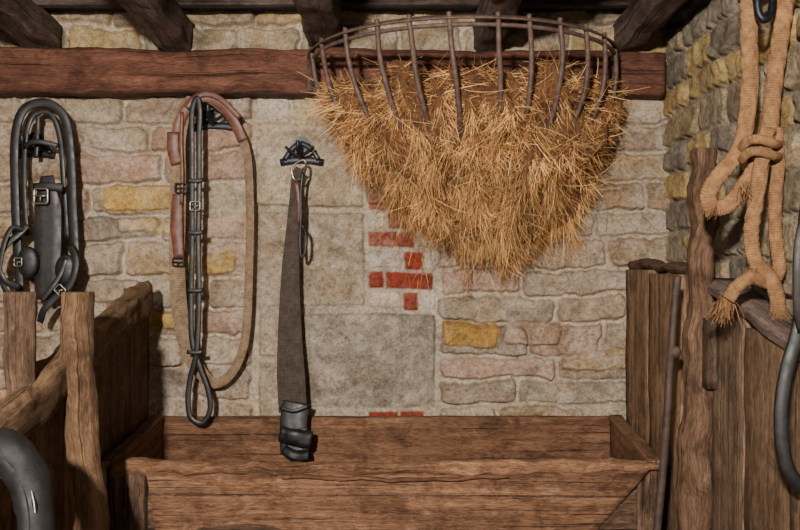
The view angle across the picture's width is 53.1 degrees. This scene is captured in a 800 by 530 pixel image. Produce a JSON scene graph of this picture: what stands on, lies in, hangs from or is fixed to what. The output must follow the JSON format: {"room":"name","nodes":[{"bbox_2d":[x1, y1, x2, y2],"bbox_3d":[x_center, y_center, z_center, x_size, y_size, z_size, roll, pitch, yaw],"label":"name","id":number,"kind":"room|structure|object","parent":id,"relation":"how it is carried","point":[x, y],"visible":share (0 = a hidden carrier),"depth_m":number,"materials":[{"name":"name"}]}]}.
{"room":"farm building","nodes":[
{"label":"farm building","id":0,"kind":"room"},
{"bbox_2d":[32,0,632,13],"bbox_3d":[-0.765,-1.104,1.350,3.770,0.237,3.796,0,0,0],"label":"ceiling","id":1,"kind":"structure","parent":0,"point":[548,6],"depth_m":3.04,"materials":[{"name":"wood"}]},
{"bbox_2d":[0,0,62,47],"bbox_3d":[-1.398,-0.994,1.394,0.139,0.311,3.594,0,0,0],"label":"rafter","id":2,"kind":"object","parent":1,"relation":"attached to","point":[27,23],"visible":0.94,"depth_m":2.96,"materials":[{"name":"brown wood"}]},
{"bbox_2d":[116,0,194,51],"bbox_3d":[-0.883,-0.995,1.394,0.146,0.308,3.595,0,0,0],"label":"rafter","id":3,"kind":"object","parent":1,"relation":"attached to","point":[165,22],"visible":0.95,"depth_m":2.92,"materials":[{"name":"brown wood"}]},
{"bbox_2d":[293,0,341,47],"bbox_3d":[-0.279,-0.995,1.394,0.153,0.306,3.594,0,0,0],"label":"rafter","id":4,"kind":"object","parent":1,"relation":"attached to","point":[320,18],"visible":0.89,"depth_m":2.83,"materials":[{"name":"brown wood"}]},
{"bbox_2d":[473,0,521,51],"bbox_3d":[0.357,-1.000,1.394,0.145,0.313,3.594,0,0,0],"label":"rafter","id":5,"kind":"object","parent":1,"relation":"attached to","point":[484,37],"visible":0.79,"depth_m":2.91,"materials":[{"name":"brown wood"}]},
{"bbox_2d":[613,0,687,51],"bbox_3d":[0.904,-0.993,1.394,0.125,0.309,3.594,0,0,0],"label":"rafter","id":6,"kind":"object","parent":1,"relation":"attached to","point":[636,26],"visible":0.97,"depth_m":2.90,"materials":[{"name":"brown wood"}]},
{"bbox_2d":[0,10,669,419],"bbox_3d":[-0.755,0.220,3.175,3.690,2.560,0.067,0,0,0],"label":"wall","id":7,"kind":"structure","parent":0,"point":[551,350],"depth_m":3.18,"materials":[{"name":"stone"}]},
{"bbox_2d":[19,132,55,158],"bbox_3d":[-1.446,-0.473,3.120,0.160,0.107,0.128,0,0,0],"label":"hook","id":8,"kind":"object","parent":7,"relation":"attached to","point":[48,153],"visible":0.63,"depth_m":3.16,"materials":[{"name":"black metal"}]},
{"bbox_2d":[0,98,79,323],"bbox_3d":[-1.357,-0.209,3.040,0.316,0.862,0.120,0,0,5],"label":"bridle","id":9,"kind":"object","parent":8,"relation":"hanging from","point":[45,262],"visible":0.98,"depth_m":3.05,"materials":[{"name":"black leather"}]},
{"bbox_2d":[194,104,232,131],"bbox_3d":[-0.733,-0.589,3.120,0.184,0.123,0.128,0,0,0],"label":"hook","id":10,"kind":"object","parent":7,"relation":"attached to","point":[210,112],"visible":0.69,"depth_m":3.16,"materials":[{"name":"black metal"}]},
{"bbox_2d":[185,95,212,425],"bbox_3d":[-0.766,-0.017,3.034,0.105,1.260,0.043,0,0,0],"label":"reins","id":11,"kind":"object","parent":10,"relation":"hanging from","point":[194,231],"visible":1,"depth_m":3.04,"materials":[{"name":"leather"}]},
{"bbox_2d":[167,91,253,387],"bbox_3d":[-0.732,-0.096,3.088,0.334,1.148,0.043,0,0,0],"label":"strap","id":12,"kind":"object","parent":10,"relation":"hanging from","point":[176,139],"visible":0.97,"depth_m":3.10,"materials":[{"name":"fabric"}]},
{"bbox_2d":[279,136,323,165],"bbox_3d":[-0.389,-0.452,3.120,0.176,0.117,0.128,0,0,0],"label":"hook","id":13,"kind":"object","parent":7,"relation":"attached to","point":[301,144],"visible":0.99,"depth_m":3.16,"materials":[{"name":"black metal"}]},
{"bbox_2d":[277,159,312,461],"bbox_3d":[-0.400,0.166,3.036,0.148,1.146,0.116,0,0,0],"label":"strap","id":14,"kind":"object","parent":13,"relation":"hanging from","point":[295,439],"visible":1,"depth_m":3.07,"materials":[{"name":"black leather"}]},
{"bbox_2d":[0,46,665,99],"bbox_3d":[-0.779,-0.746,3.124,3.602,0.196,0.127,0,0,0],"label":"beam","id":15,"kind":"structure","parent":7,"relation":"attached to","point":[98,72],"depth_m":3.07,"materials":[{"name":"red wood"}]},
{"bbox_2d":[307,11,619,176],"bbox_3d":[0.235,-0.550,2.836,1.175,0.508,0.648,0,0,0],"label":"rack","id":16,"kind":"object","parent":15,"relation":"attached to","point":[613,48],"visible":0.73,"depth_m":2.61,"materials":[{"name":"metal"}]},
{"bbox_2d":[286,35,661,306],"bbox_3d":[0.317,-0.300,2.788,1.446,0.949,0.756,0,0,0],"label":"hay","id":17,"kind":"object","parent":16,"relation":"in","point":[512,184],"visible":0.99,"depth_m":2.75},
{"bbox_2d":[662,0,799,315],"bbox_3d":[1.052,0.220,1.350,0.051,2.560,3.700,0,0,0],"label":"wall","id":18,"kind":"structure","parent":0,"point":[702,40],"depth_m":2.63,"materials":[{"name":"stone"}]},
{"bbox_2d":[753,0,776,23],"bbox_3d":[0.977,-0.723,2.096,0.155,0.204,0.084,0,0,-7],"label":"wall hook","id":19,"kind":"object","parent":18,"relation":"attached to","point":[757,5],"visible":1,"depth_m":2.06,"materials":[{"name":"black metal"}]},
{"bbox_2d":[699,0,794,327],"bbox_3d":[0.910,-0.313,2.093,0.274,1.012,0.140,0,0,0],"label":"rope","id":20,"kind":"object","parent":19,"relation":"hanging from","point":[769,147],"visible":0.91,"depth_m":2.11,"materials":[{"name":"fabric"}]},
{"bbox_3d":[-0.765,1.550,1.350,3.770,0.100,3.800,0,0,0],"label":"floor","id":21,"kind":"structure","parent":0,"visible":0},
{"bbox_2d":[2,291,37,529],"bbox_3d":[-0.942,0.784,1.970,0.101,1.434,0.083,0,0,0],"label":"wooden post","id":22,"kind":"object","parent":21,"relation":"on","point":[20,308],"visible":0.5,"depth_m":1.94,"materials":[{"name":"brown wood"}]},
{"bbox_2d":[0,280,153,529],"bbox_3d":[-0.879,0.778,1.656,0.178,1.443,2.992,0,0,-2],"label":"wooden partition","id":23,"kind":"structure","parent":21,"relation":"on","point":[121,334],"depth_m":2.47,"materials":[{"name":"brown wood"}]},
{"bbox_2d":[0,427,54,529],"bbox_3d":[-0.843,0.532,1.619,0.291,0.383,0.188,0,0,0],"label":"horse collar","id":24,"kind":"object","parent":23,"relation":"attached to","point":[28,479],"visible":1,"depth_m":1.62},
{"bbox_2d":[60,291,109,529],"bbox_3d":[-0.819,0.788,2.149,0.179,1.430,0.094,0,0,0],"label":"wooden post","id":25,"kind":"object","parent":21,"relation":"on","point":[81,426],"visible":0.97,"depth_m":2.12,"materials":[{"name":"brown wood"}]},
{"bbox_2d":[101,415,659,529],"bbox_3d":[-0.051,1.042,2.795,1.836,0.917,0.735,0,0,0],"label":"trough","id":26,"kind":"object","parent":21,"relation":"on","point":[451,472],"visible":1,"depth_m":2.47,"materials":[{"name":"brown wood"}]},
{"bbox_2d":[653,276,681,529],"bbox_3d":[0.754,0.760,2.330,0.132,1.458,0.036,0,0,0],"label":"rod","id":27,"kind":"object","parent":21,"relation":"on","point":[673,351],"visible":1,"depth_m":2.32,"materials":[{"name":"metal"}]},
{"bbox_2d":[673,147,719,529],"bbox_3d":[0.893,0.575,2.404,0.139,1.852,0.126,0,0,0],"label":"gate post","id":28,"kind":"object","parent":21,"relation":"on","point":[692,495],"visible":0.8,"depth_m":2.39,"materials":[{"name":"brown wood"}]},
{"bbox_2d":[625,258,799,529],"bbox_3d":[0.959,0.650,1.821,0.150,1.700,2.658,0,0,0],"label":"wall","id":29,"kind":"structure","parent":21,"relation":"on","point":[750,489],"depth_m":2.25,"materials":[{"name":"brown wood"}]},
{"bbox_2d":[773,207,799,493],"bbox_3d":[0.916,0.158,1.756,0.167,0.715,0.067,0,0,0],"label":"strap","id":30,"kind":"object","parent":29,"relation":"attached to","point":[792,350],"visible":1,"depth_m":1.77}
]}

